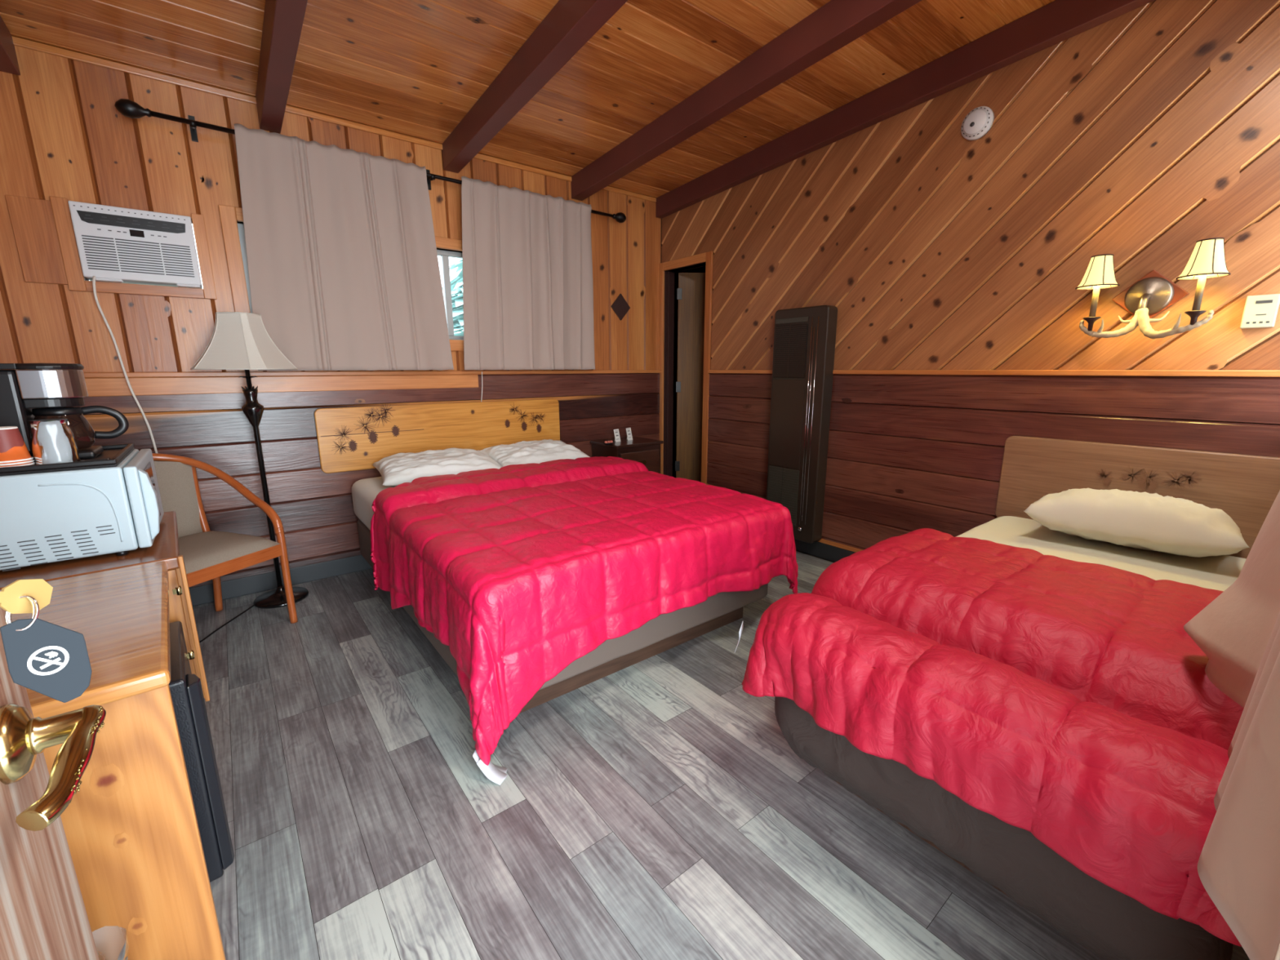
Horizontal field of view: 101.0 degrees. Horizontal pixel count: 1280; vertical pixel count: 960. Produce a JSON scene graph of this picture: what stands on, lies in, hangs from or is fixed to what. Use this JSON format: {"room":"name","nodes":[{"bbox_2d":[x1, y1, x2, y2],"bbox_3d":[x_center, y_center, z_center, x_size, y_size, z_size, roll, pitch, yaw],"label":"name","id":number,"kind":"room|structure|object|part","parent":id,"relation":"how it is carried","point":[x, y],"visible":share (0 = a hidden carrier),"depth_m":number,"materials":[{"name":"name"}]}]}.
{"room":"hotel room","nodes":[
{"label":"hotel room","id":0,"kind":"room"},
{"bbox_2d":[0,45,662,571],"bbox_3d":[-1.380,-0.795,3.477,4.080,2.629,0.121,-9,15,-37],"label":"wall","id":1,"kind":"structure","parent":0,"point":[63,134],"depth_m":2.55,"materials":[{"name":"brown wood"}]},
{"bbox_2d":[4,195,68,284],"bbox_3d":[-2.647,-1.049,2.321,0.133,0.350,0.014,-9,15,-37],"label":"trim","id":2,"kind":"structure","parent":1,"relation":"attached to","point":[32,220],"depth_m":2.31,"materials":[{"name":"brown wood"}]},
{"bbox_2d":[49,195,217,299],"bbox_3d":[-2.385,-1.091,2.517,0.526,0.400,0.022,-9,15,-37],"label":"trim","id":3,"kind":"structure","parent":1,"relation":"attached to","point":[60,206],"depth_m":2.48,"materials":[{"name":"brown wood"}]},
{"bbox_2d":[67,200,202,453],"bbox_3d":[-2.397,-0.544,2.655,0.417,1.483,0.191,-9,15,-37],"label":"air conditioner","id":4,"kind":"object","parent":1,"relation":"attached to","point":[115,244],"visible":0.99,"depth_m":2.48,"materials":[{"name":"white plastic"}]},
{"bbox_3d":[-2.446,-0.364,2.558,0.130,1.171,0.035,-11,16,-42],"label":"power cord","id":5,"kind":"part","parent":4,"relation":"part of","materials":[{"name":"white plastic"}]},
{"bbox_2d":[75,209,185,233],"bbox_3d":[-2.356,-1.198,2.459,0.370,0.048,0.004,-9,15,-37],"label":"outlet","id":6,"kind":"object","parent":4,"relation":"attached to","point":[109,220],"depth_m":2.45,"materials":[{"name":"black plastic"}]},
{"bbox_2d":[81,235,195,277],"bbox_3d":[-2.355,-1.052,2.491,0.372,0.143,0.003,-9,15,-37],"label":"grille","id":7,"kind":"object","parent":4,"relation":"attached to","point":[111,255],"depth_m":2.48,"materials":[{"name":"grey plastic"}]},
{"bbox_2d":[189,554,372,606],"bbox_3d":[-1.335,0.451,3.683,3.879,0.105,0.020,-9,15,-37],"label":"baseboard","id":8,"kind":"structure","parent":1,"relation":"attached to","point":[202,594],"depth_m":3.06,"materials":[{"name":"grey wood"}]},
{"bbox_2d":[84,374,478,396],"bbox_3d":[-1.984,-0.535,2.948,2.225,0.086,0.007,-9,15,-37],"label":"trim","id":9,"kind":"structure","parent":1,"relation":"attached to","point":[96,387],"depth_m":2.91,"materials":[{"name":"brown wood"}]},
{"bbox_2d":[12,35,656,202],"bbox_3d":[-1.369,-2.027,3.141,3.810,0.030,0.016,-9,15,-37],"label":"trim","id":10,"kind":"structure","parent":1,"relation":"attached to","point":[18,42],"depth_m":2.65,"materials":[{"name":"brown wood"}]},
{"bbox_2d":[217,204,463,351],"bbox_3d":[-1.344,-1.191,3.401,2.073,0.695,0.145,-9,15,-37],"label":"trim","id":11,"kind":"structure","parent":1,"relation":"attached to","point":[229,215],"depth_m":2.74,"materials":[{"name":"brown wood"}]},
{"bbox_2d":[237,222,463,340],"bbox_3d":[-1.357,-1.199,3.422,1.946,0.563,0.045,-9,15,-37],"label":"window","id":12,"kind":"structure","parent":1,"relation":"in","point":[445,255],"depth_m":3.44,"materials":[{"name":"grey metal"}]},
{"bbox_2d":[80,373,659,587],"bbox_3d":[-1.339,-0.141,3.562,3.878,1.115,0.019,-9,15,-37],"label":"wainscoting","id":13,"kind":"structure","parent":1,"relation":"attached to","point":[202,426],"depth_m":3.06,"materials":[{"name":"brown wood"}]},
{"bbox_2d":[114,98,626,222],"bbox_3d":[-1.236,-1.839,3.215,2.824,0.124,0.127,-9,15,-37],"label":"curtain rod","id":14,"kind":"object","parent":1,"relation":"attached to","point":[128,108],"visible":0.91,"depth_m":2.50,"materials":[{"name":"black metal"}]},
{"bbox_2d":[234,123,453,370],"bbox_3d":[-1.611,-1.224,2.979,1.038,1.188,0.053,-9,15,-37],"label":"window curtain","id":15,"kind":"object","parent":14,"relation":"hanging from","point":[344,271],"visible":0.98,"depth_m":2.94,"materials":[{"name":"beige fabric"}]},
{"bbox_2d":[461,176,595,369],"bbox_3d":[-0.746,-1.361,3.640,1.010,1.178,0.053,-9,15,-37],"label":"window curtain","id":16,"kind":"object","parent":14,"relation":"hanging from","point":[528,285],"visible":1,"depth_m":3.62,"materials":[{"name":"beige fabric"}]},
{"bbox_2d":[314,399,559,473],"bbox_3d":[-1.249,-0.336,3.557,1.600,0.402,0.027,-9,15,-37],"label":"headboard","id":17,"kind":"object","parent":1,"relation":"attached to","point":[357,437],"visible":1,"depth_m":3.42,"materials":[{"name":"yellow wood"}]},
{"bbox_2d":[480,371,482,401],"bbox_3d":[-1.085,-0.639,3.618,0.022,0.205,0.006,-1,12,-3],"label":"pull cord","id":18,"kind":"object","parent":1,"relation":"hanging from","point":[482,371],"visible":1,"depth_m":3.62,"materials":[{"name":"white plastic"}]},
{"bbox_2d":[610,293,630,320],"bbox_3d":[-0.156,-1.392,4.249,0.188,0.207,0.014,-9,15,-37],"label":"plaque","id":19,"kind":"object","parent":1,"relation":"attached to","point":[620,307],"visible":1,"depth_m":4.24,"materials":[{"name":"brown wood"}]},
{"bbox_2d":[83,369,1279,377],"bbox_3d":[-0.194,-0.401,2.018,3.880,0.025,3.720,-9,15,-37],"label":"trim","id":20,"kind":"structure","parent":1,"relation":"attached to","point":[1233,373],"depth_m":2.72,"materials":[{"name":"brown wood"}]},
{"bbox_2d":[0,0,1055,198],"bbox_3d":[-0.166,-1.861,1.644,3.950,0.269,4.195,-9,15,-37],"label":"ceiling","id":21,"kind":"structure","parent":0,"point":[415,68],"depth_m":2.46,"materials":[{"name":"brown wood"}]},
{"bbox_2d":[0,15,20,75],"bbox_3d":[-1.496,-1.581,0.725,0.095,0.376,3.719,-9,15,-37],"label":"ceiling beam","id":22,"kind":"structure","parent":21,"relation":"attached to","point":[8,59],"depth_m":2.13,"materials":[{"name":"red paint"}]},
{"bbox_2d":[255,0,307,133],"bbox_3d":[-0.777,-1.699,1.278,0.090,0.376,3.719,-9,15,-37],"label":"ceiling beam","id":23,"kind":"structure","parent":21,"relation":"attached to","point":[283,20],"depth_m":2.20,"materials":[{"name":"red paint"}]},
{"bbox_2d":[441,0,627,173],"bbox_3d":[-0.039,-1.821,1.845,0.094,0.376,3.719,-9,15,-37],"label":"ceiling beam","id":24,"kind":"structure","parent":21,"relation":"attached to","point":[570,24],"depth_m":2.40,"materials":[{"name":"red paint"}]},
{"bbox_2d":[570,0,921,200],"bbox_3d":[0.684,-1.940,2.401,0.094,0.376,3.719,-9,15,-37],"label":"ceiling beam","id":25,"kind":"structure","parent":21,"relation":"attached to","point":[837,24],"depth_m":2.56,"materials":[{"name":"red paint"}]},
{"bbox_2d":[655,0,1155,218],"bbox_3d":[1.302,-2.041,2.876,0.065,0.376,3.719,-9,15,-37],"label":"ceiling beam","id":26,"kind":"structure","parent":21,"relation":"attached to","point":[1057,21],"depth_m":2.69,"materials":[{"name":"red paint"}]},
{"bbox_2d":[192,550,1249,959],"bbox_3d":[0.317,0.707,2.997,5.780,0.120,5.200,-9,15,-37],"label":"floor","id":27,"kind":"structure","parent":0,"point":[657,806],"depth_m":1.49,"materials":[{"name":"grey laminate"}]},
{"bbox_2d":[0,511,226,959],"bbox_3d":[-1.485,0.617,1.299,0.660,0.765,1.404,-9,15,-37],"label":"cabinet","id":28,"kind":"object","parent":27,"relation":"on","point":[131,829],"visible":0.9,"depth_m":0.96,"materials":[{"name":"brown wood"}]},
{"bbox_2d":[0,448,164,571],"bbox_3d":[-1.645,0.070,1.526,0.402,0.248,0.435,-9,15,-37],"label":"microwave","id":29,"kind":"object","parent":28,"relation":"on","point":[49,517],"visible":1,"depth_m":1.39,"materials":[{"name":"white metal"}]},
{"bbox_2d":[0,443,134,475],"bbox_3d":[-1.674,-0.055,1.467,0.358,0.020,0.400,-9,15,-37],"label":"serving tray","id":30,"kind":"object","parent":29,"relation":"on","point":[117,453],"visible":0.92,"depth_m":1.39,"materials":[{"name":"black plastic"}]},
{"bbox_2d":[27,418,80,464],"bbox_3d":[-1.548,-0.099,1.394,0.086,0.119,0.086,-9,15,-37],"label":"cup","id":31,"kind":"object","parent":30,"relation":"on","point":[42,436],"visible":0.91,"depth_m":1.40,"materials":[{"name":"white paper"}]},
{"bbox_2d":[0,363,128,462],"bbox_3d":[-1.660,-0.192,1.482,0.314,0.266,0.157,-9,15,-37],"label":"coffee maker","id":32,"kind":"object","parent":30,"relation":"on","point":[28,391],"visible":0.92,"depth_m":1.45,"materials":[{"name":"black plastic"}]},
{"bbox_3d":[-1.734,-0.182,1.425,0.125,0.226,0.150,-9,15,-37],"label":"water tank","id":33,"kind":"part","parent":32,"relation":"part of","materials":[{"name":"black plastic"}]},
{"bbox_3d":[-1.687,-0.309,1.435,0.244,0.018,0.157,-9,15,-37],"label":"lid","id":34,"kind":"part","parent":32,"relation":"part of","materials":[{"name":"black plastic"}]},
{"bbox_2d":[15,369,88,399],"bbox_3d":[-1.639,-0.271,1.482,0.115,0.077,0.146,-9,15,-37],"label":"basket","id":35,"kind":"object","parent":32,"relation":"on","point":[29,384],"depth_m":1.43,"materials":[{"name":"silver metal"}]},
{"bbox_2d":[22,397,84,408],"bbox_3d":[-1.643,-0.220,1.489,0.104,0.025,0.132,-9,15,-37],"label":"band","id":36,"kind":"object","parent":32,"relation":"on","point":[28,402],"depth_m":1.44,"materials":[{"name":"black plastic"}]},
{"bbox_3d":[-1.611,-0.165,1.527,0.189,0.098,0.100,-9,15,-37],"label":"carafe handle","id":37,"kind":"part","parent":32,"relation":"part of","materials":[{"name":"black plastic"}]},
{"bbox_2d":[80,457,110,461],"bbox_3d":[-1.474,-0.052,1.430,0.056,0.012,0.044,-9,15,-37],"label":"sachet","id":38,"kind":"object","parent":30,"relation":"on","point":[102,458],"visible":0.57,"depth_m":1.42,"materials":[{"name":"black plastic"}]},
{"bbox_3d":[-1.609,-0.069,1.340,0.087,0.081,0.087,-9,15,-37],"label":"paper cup","id":39,"kind":"object","parent":30,"relation":"on","visible":0},
{"bbox_2d":[0,462,35,467],"bbox_3d":[-1.609,-0.075,1.339,0.087,0.081,0.087,-9,15,-37],"label":"paper cup","id":40,"kind":"object","parent":39,"relation":"on","point":[30,463],"visible":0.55,"depth_m":1.34,"materials":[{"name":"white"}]},
{"bbox_2d":[0,426,33,462],"bbox_3d":[-1.609,-0.091,1.336,0.087,0.085,0.087,-9,15,-37],"label":"paper cup","id":41,"kind":"object","parent":40,"relation":"on","point":[13,448],"visible":1,"depth_m":1.33,"materials":[{"name":"orange paper"}]},
{"bbox_2d":[0,459,34,466],"bbox_3d":[-1.609,-0.082,1.338,0.087,0.081,0.087,-9,15,-37],"label":"paper cup","id":42,"kind":"object","parent":40,"relation":"on","point":[28,460],"visible":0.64,"depth_m":1.33,"materials":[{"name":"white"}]},
{"bbox_3d":[-1.520,0.043,1.623,0.028,0.231,0.432,-9,15,-37],"label":"door","id":43,"kind":"part","parent":29,"relation":"part of","materials":[{"name":"white plastic"}]},
{"bbox_3d":[-1.380,0.067,1.491,0.026,0.202,0.035,-9,15,-37],"label":"door handle","id":44,"kind":"part","parent":29,"relation":"part of","materials":[{"name":"white plastic"}]},
{"bbox_3d":[-1.477,0.049,1.595,0.002,0.175,0.270,-9,15,-37],"label":"door glass","id":45,"kind":"part","parent":29,"relation":"part of","materials":[{"name":"brown"}]},
{"bbox_3d":[-1.065,0.733,0.821,0.594,0.732,0.025,-10,16,-40],"label":"panel","id":46,"kind":"part","parent":28,"relation":"part of","materials":[{"name":"brown wood"}]},
{"bbox_3d":[-1.493,0.631,1.361,0.548,0.711,0.022,-10,16,-40],"label":"panel","id":47,"kind":"part","parent":28,"relation":"part of","materials":[{"name":"brown wood"}]},
{"bbox_3d":[-1.902,0.537,1.815,0.548,0.711,0.022,-10,16,-40],"label":"panel","id":48,"kind":"part","parent":28,"relation":"part of","materials":[{"name":"brown wood"}]},
{"bbox_3d":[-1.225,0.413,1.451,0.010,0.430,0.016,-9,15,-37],"label":"cabinet door","id":49,"kind":"part","parent":28,"relation":"part of","materials":[{"name":"brown wood"}]},
{"bbox_2d":[168,621,234,882],"bbox_3d":[-1.287,0.723,1.252,0.438,0.575,0.385,-10,16,-40],"label":"mini fridge","id":50,"kind":"object","parent":27,"relation":"on","point":[185,687],"visible":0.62,"depth_m":1.23,"materials":[{"name":"black metal"}]},
{"bbox_3d":[-1.030,0.701,1.268,0.026,0.500,0.072,-9,15,-37],"label":"door handle","id":51,"kind":"part","parent":50,"relation":"part of","materials":[{"name":"black plastic"}]},
{"bbox_2d":[151,453,297,623],"bbox_3d":[-2.093,0.327,2.429,0.575,0.872,0.569,4,13,19],"label":"armchair","id":52,"kind":"object","parent":27,"relation":"on","point":[207,554],"visible":0.48,"depth_m":2.54,"materials":[{"name":"brown wood"}]},
{"bbox_3d":[-2.301,0.114,2.458,0.078,0.395,0.390,4,13,19],"label":"backrest","id":53,"kind":"part","parent":52,"relation":"part of","materials":[{"name":"grey fabric"}]},
{"bbox_3d":[-2.206,0.104,2.644,0.059,0.383,0.033,4,13,19],"label":"post","id":54,"kind":"part","parent":52,"relation":"part of","materials":[{"name":"brown wood"}]},
{"bbox_3d":[-2.215,0.479,2.752,0.083,0.444,0.036,5,13,24],"label":"leg","id":55,"kind":"part","parent":52,"relation":"part of","materials":[{"name":"brown wood"}]},
{"bbox_3d":[-2.096,0.098,2.382,0.568,0.405,0.570,4,13,19],"label":"arm rail","id":56,"kind":"part","parent":52,"relation":"part of","materials":[{"name":"brown wood"}]},
{"bbox_2d":[178,531,279,573],"bbox_3d":[-2.054,0.316,2.413,0.470,0.058,0.496,4,13,19],"label":"seat cushion","id":57,"kind":"object","parent":52,"relation":"on","point":[202,552],"depth_m":2.41,"materials":[{"name":"grey fabric"}]},
{"bbox_3d":[-2.058,0.373,2.427,0.481,0.060,0.520,4,13,19],"label":"seat rail","id":58,"kind":"part","parent":52,"relation":"part of","materials":[{"name":"brown wood"}]},
{"bbox_3d":[-1.756,0.474,2.622,0.043,0.502,0.032,4,13,19],"label":"leg","id":59,"kind":"part","parent":52,"relation":"part of","materials":[{"name":"brown wood"}]},
{"bbox_2d":[190,311,309,643],"bbox_3d":[-2.011,-0.020,2.486,0.382,1.525,1.004,0,12,2],"label":"floor lamp","id":60,"kind":"object","parent":27,"relation":"on","point":[239,340],"visible":0.93,"depth_m":2.62,"materials":[{"name":"black metal"}]},
{"bbox_3d":[-2.002,-0.696,2.661,0.352,0.269,0.352,-1,12,-4],"label":"lamp shade","id":61,"kind":"part","parent":60,"relation":"part of","materials":[{"name":"white fabric"}]},
{"bbox_2d":[351,476,768,713],"bbox_3d":[-0.534,0.352,2.928,1.530,0.608,2.040,-9,15,-37],"label":"bed","id":62,"kind":"object","parent":27,"relation":"on","point":[661,633],"visible":0.2,"depth_m":2.26,"materials":[{"name":"grey fabric"}]},
{"bbox_3d":[-0.535,0.175,2.891,1.530,0.247,2.040,-9,15,-37],"label":"mattress","id":63,"kind":"part","parent":62,"relation":"part of","materials":[{"name":"white fabric"}]},
{"bbox_2d":[372,448,502,485],"bbox_3d":[-1.215,-0.092,3.205,0.700,0.168,0.458,-8,14,-32],"label":"pillow","id":64,"kind":"object","parent":62,"relation":"on","point":[396,469],"visible":0.8,"depth_m":3.08,"materials":[{"name":"white fabric"}]},
{"bbox_2d":[480,439,590,466],"bbox_3d":[-0.728,-0.183,3.653,0.689,0.166,0.449,-9,15,-37],"label":"pillow","id":65,"kind":"object","parent":62,"relation":"on","point":[545,450],"visible":0.72,"depth_m":3.53,"materials":[{"name":"white fabric"}]},
{"bbox_2d":[369,456,798,785],"bbox_3d":[-0.324,0.365,2.651,1.686,0.690,1.645,-9,15,-37],"label":"comforter","id":66,"kind":"object","parent":62,"relation":"on","point":[523,571],"visible":1,"depth_m":2.04,"materials":[{"name":"red fabric"}]},
{"bbox_2d":[590,436,663,473],"bbox_3d":[-0.098,0.021,4.308,0.460,0.684,0.404,-9,15,-37],"label":"nightstand","id":67,"kind":"object","parent":27,"relation":"on","point":[646,451],"visible":0.19,"depth_m":4.16,"materials":[{"name":"brown wood"}]},
{"bbox_2d":[603,440,613,444],"bbox_3d":[-0.240,-0.287,4.044,0.096,0.028,0.064,-9,15,-37],"label":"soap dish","id":68,"kind":"object","parent":67,"relation":"on","point":[606,442],"visible":1,"depth_m":4.03,"materials":[{"name":"plastic"}]},
{"bbox_2d":[613,428,620,442],"bbox_3d":[-0.181,-0.353,4.189,0.024,0.098,0.060,9,15,37],"label":"card","id":69,"kind":"object","parent":67,"relation":"on","point":[617,438],"visible":1,"depth_m":4.19,"materials":[{"name":"white paper"}]},
{"bbox_2d":[626,427,632,440],"bbox_3d":[-0.086,-0.373,4.280,0.024,0.098,0.060,9,15,37],"label":"card","id":70,"kind":"object","parent":67,"relation":"on","point":[628,432],"visible":1,"depth_m":4.28,"materials":[{"name":"white paper"}]},
{"bbox_3d":[0.003,-0.132,4.144,0.380,0.190,0.016,-9,15,-37],"label":"drawer","id":71,"kind":"part","parent":67,"relation":"part of","materials":[{"name":"brown wood"}]},
{"bbox_3d":[0.017,-0.134,4.125,0.110,0.038,0.030,-9,15,-37],"label":"drawer pull","id":72,"kind":"part","parent":67,"relation":"part of","materials":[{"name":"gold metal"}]},
{"bbox_2d":[774,515,1246,959],"bbox_3d":[1.367,0.621,1.773,1.875,0.547,0.976,-9,15,-37],"label":"bed","id":73,"kind":"object","parent":27,"relation":"on","point":[1111,924],"visible":0.19,"depth_m":1.16,"materials":[{"name":"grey fabric"}]},
{"bbox_2d":[734,528,1244,946],"bbox_3d":[0.998,0.475,1.465,1.108,0.386,1.076,-9,15,-37],"label":"comforter","id":74,"kind":"object","parent":73,"relation":"on","point":[1072,704],"visible":0.86,"depth_m":1.14,"materials":[{"name":"red fabric"}]},
{"bbox_3d":[1.367,0.446,1.736,1.875,0.190,0.955,-9,15,-37],"label":"mattress","id":75,"kind":"part","parent":73,"relation":"part of","materials":[{"name":"beige fabric"}]},
{"bbox_2d":[1023,488,1249,557],"bbox_3d":[1.950,0.157,2.095,0.431,0.254,0.620,-11,16,-40],"label":"pillow","id":76,"kind":"object","parent":73,"relation":"on","point":[1145,521],"visible":1,"depth_m":1.95,"materials":[{"name":"white fabric"}]},
{"bbox_2d":[661,0,1279,548],"bbox_3d":[1.695,-1.067,3.954,1.603,2.950,4.780,-9,15,-37],"label":"wall","id":77,"kind":"structure","parent":0,"point":[1145,134],"depth_m":2.42,"materials":[{"name":"brown wood"}]},
{"bbox_2d":[663,262,706,476],"bbox_3d":[0.401,-0.724,4.476,0.110,2.070,0.547,-9,15,-37],"label":"trim","id":78,"kind":"structure","parent":77,"relation":"attached to","point":[668,275],"depth_m":4.60,"materials":[{"name":"black wood"}]},
{"bbox_2d":[658,250,713,484],"bbox_3d":[0.361,-0.734,4.416,0.022,2.115,0.603,-9,15,-37],"label":"trim","id":79,"kind":"structure","parent":77,"relation":"attached to","point":[708,257],"depth_m":4.24,"materials":[{"name":"brown wood"}]},
{"bbox_2d":[675,272,705,482],"bbox_3d":[0.618,-0.750,4.632,0.612,2.015,0.042,0,12,-1],"label":"door","id":80,"kind":"structure","parent":77,"relation":"in","point":[691,291],"depth_m":4.58,"materials":[{"name":"brown wood"}]},
{"bbox_2d":[766,305,837,543],"bbox_3d":[1.045,-0.351,3.497,0.120,1.510,0.400,-9,15,-37],"label":"wall heater","id":81,"kind":"object","parent":77,"relation":"attached to","point":[805,337],"visible":0.84,"depth_m":3.42,"materials":[{"name":"brown metal"}]},
{"bbox_3d":[0.973,0.106,3.609,0.010,0.380,0.245,-9,15,-37],"label":"panel","id":82,"kind":"part","parent":81,"relation":"part of","materials":[{"name":"grey"}]},
{"bbox_3d":[0.973,-0.373,3.509,0.007,0.580,0.245,-9,15,-37],"label":"panel","id":83,"kind":"part","parent":81,"relation":"part of","materials":[{"name":"brown metal"}]},
{"bbox_2d":[773,323,808,377],"bbox_3d":[0.971,-0.831,3.412,0.007,0.335,0.245,-9,15,-37],"label":"grille","id":84,"kind":"object","parent":81,"relation":"attached to","point":[790,349],"depth_m":3.40,"materials":[{"name":"black metal"}]},
{"bbox_2d":[794,538,854,562],"bbox_3d":[1.513,0.547,3.193,0.020,0.105,3.115,-9,15,-37],"label":"baseboard","id":85,"kind":"structure","parent":77,"relation":"attached to","point":[822,550],"depth_m":3.53,"materials":[{"name":"black plastic"}]},
{"bbox_2d":[817,538,862,552],"bbox_3d":[1.508,0.482,3.175,0.006,0.029,3.115,-9,15,-37],"label":"trim","id":86,"kind":"structure","parent":77,"relation":"attached to","point":[822,540],"depth_m":3.43,"materials":[{"name":"brown wood"}]},
{"bbox_2d":[960,106,994,140],"bbox_3d":[1.623,-1.724,2.548,0.039,0.140,0.140,-9,15,-37],"label":"smoke detector","id":87,"kind":"object","parent":77,"relation":"attached to","point":[980,120],"visible":1,"depth_m":2.53,"materials":[{"name":"white plastic"}]},
{"bbox_2d":[706,373,1279,550],"bbox_3d":[1.516,-0.045,3.071,0.019,1.115,3.115,-9,15,-37],"label":"wainscoting","id":88,"kind":"structure","parent":77,"relation":"attached to","point":[1226,400],"depth_m":2.83,"materials":[{"name":"brown wood"}]},
{"bbox_2d":[995,435,1279,558],"bbox_3d":[2.114,0.066,2.269,0.027,0.425,0.985,-9,15,-37],"label":"headboard","id":89,"kind":"object","parent":77,"relation":"attached to","point":[1246,487],"visible":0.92,"depth_m":2.22,"materials":[{"name":"brown wood"}]},
{"bbox_2d":[1075,237,1231,338],"bbox_3d":[2.011,-0.733,2.093,0.234,0.343,0.442,-9,15,-37],"label":"wall sconce","id":90,"kind":"object","parent":77,"relation":"attached to","point":[1153,293],"visible":1,"depth_m":2.11,"materials":[{"name":"gold metal"}]},
{"bbox_3d":[1.880,-0.852,2.159,0.134,0.118,0.134,-9,15,-37],"label":"lamp shade","id":91,"kind":"part","parent":90,"relation":"part of","materials":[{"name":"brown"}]},
{"bbox_3d":[1.880,-0.852,2.159,0.140,0.123,0.140,-9,15,-37],"label":"shade trim","id":92,"kind":"part","parent":90,"relation":"part of","materials":[{"name":"black"}]},
{"bbox_3d":[2.067,-0.808,1.926,0.134,0.123,0.134,-9,15,-37],"label":"lamp shade","id":93,"kind":"part","parent":90,"relation":"part of","materials":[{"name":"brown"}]},
{"bbox_3d":[2.067,-0.808,1.926,0.140,0.128,0.140,-9,15,-37],"label":"shade trim","id":94,"kind":"part","parent":90,"relation":"part of","materials":[{"name":"black"}]},
{"bbox_2d":[1240,293,1279,328],"bbox_3d":[2.278,-0.618,1.938,0.031,0.116,0.083,-9,15,-37],"label":"thermostat","id":95,"kind":"object","parent":77,"relation":"attached to","point":[1260,311],"visible":1,"depth_m":1.93,"materials":[{"name":"beige plastic"}]},
{"bbox_3d":[0.992,-0.335,0.489,4.080,2.950,0.120,-9,15,-37],"label":"wall","id":96,"kind":"structure","parent":0,"visible":0},
{"bbox_2d":[0,607,106,959],"bbox_3d":[-0.363,0.194,0.200,0.111,2.020,0.900,-9,15,-37],"label":"door","id":97,"kind":"structure","parent":96,"relation":"in","point":[43,916],"depth_m":0.50,"materials":[{"name":"brown wood"}]},
{"bbox_3d":[-0.577,0.246,0.513,0.053,0.072,0.072,-9,15,-37],"label":"lever","id":98,"kind":"part","parent":97,"relation":"part of","materials":[{"name":"gold metal"}]},
{"bbox_2d":[0,578,92,702],"bbox_3d":[-0.440,0.114,0.361,0.034,0.115,0.096,1,12,6],"label":"tag","id":99,"kind":"object","parent":97,"relation":"hanging from","point":[52,660],"visible":1,"depth_m":0.39,"materials":[{"name":"grey plastic"}]},
{"bbox_3d":[-0.521,0.256,0.483,0.031,0.031,0.150,-8,14,-31],"label":"lever handle","id":100,"kind":"part","parent":97,"relation":"part of","materials":[{"name":"gold metal"}]},
{"bbox_3d":[1.457,-1.242,0.807,2.130,0.030,0.086,-9,15,-37],"label":"curtain rod","id":101,"kind":"object","parent":96,"relation":"attached to","visible":0},
{"bbox_2d":[1183,490,1279,707],"bbox_3d":[1.590,-0.491,1.199,1.440,1.640,0.152,-9,15,-37],"label":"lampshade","id":102,"kind":"object","parent":101,"relation":"hanging from","point":[1233,631],"visible":0.9,"depth_m":0.95,"materials":[{"name":"beige fabric"}]},
{"bbox_2d":[1197,611,1279,959],"bbox_3d":[0.837,-0.324,0.567,0.512,1.703,0.064,-10,15,-39],"label":"curtain","id":103,"kind":"object","parent":101,"relation":"hanging from","point":[1238,864],"visible":1,"depth_m":0.62,"materials":[{"name":"beige fabric"}]},
{"label":"outside","id":104,"kind":"structure","parent":0,"visible":0},
{"label":"ground","id":105,"kind":"structure","parent":104,"visible":0},
{"bbox_2d":[448,257,463,336],"bbox_3d":[-2.592,-2.248,8.849,3.632,3.465,3.916,-9,15,-37],"label":"conifer tree","id":106,"kind":"object","parent":105,"relation":"on","point":[456,284],"visible":0.05,"depth_m":8.33,"materials":[{"name":"teal plant"}]}
]}

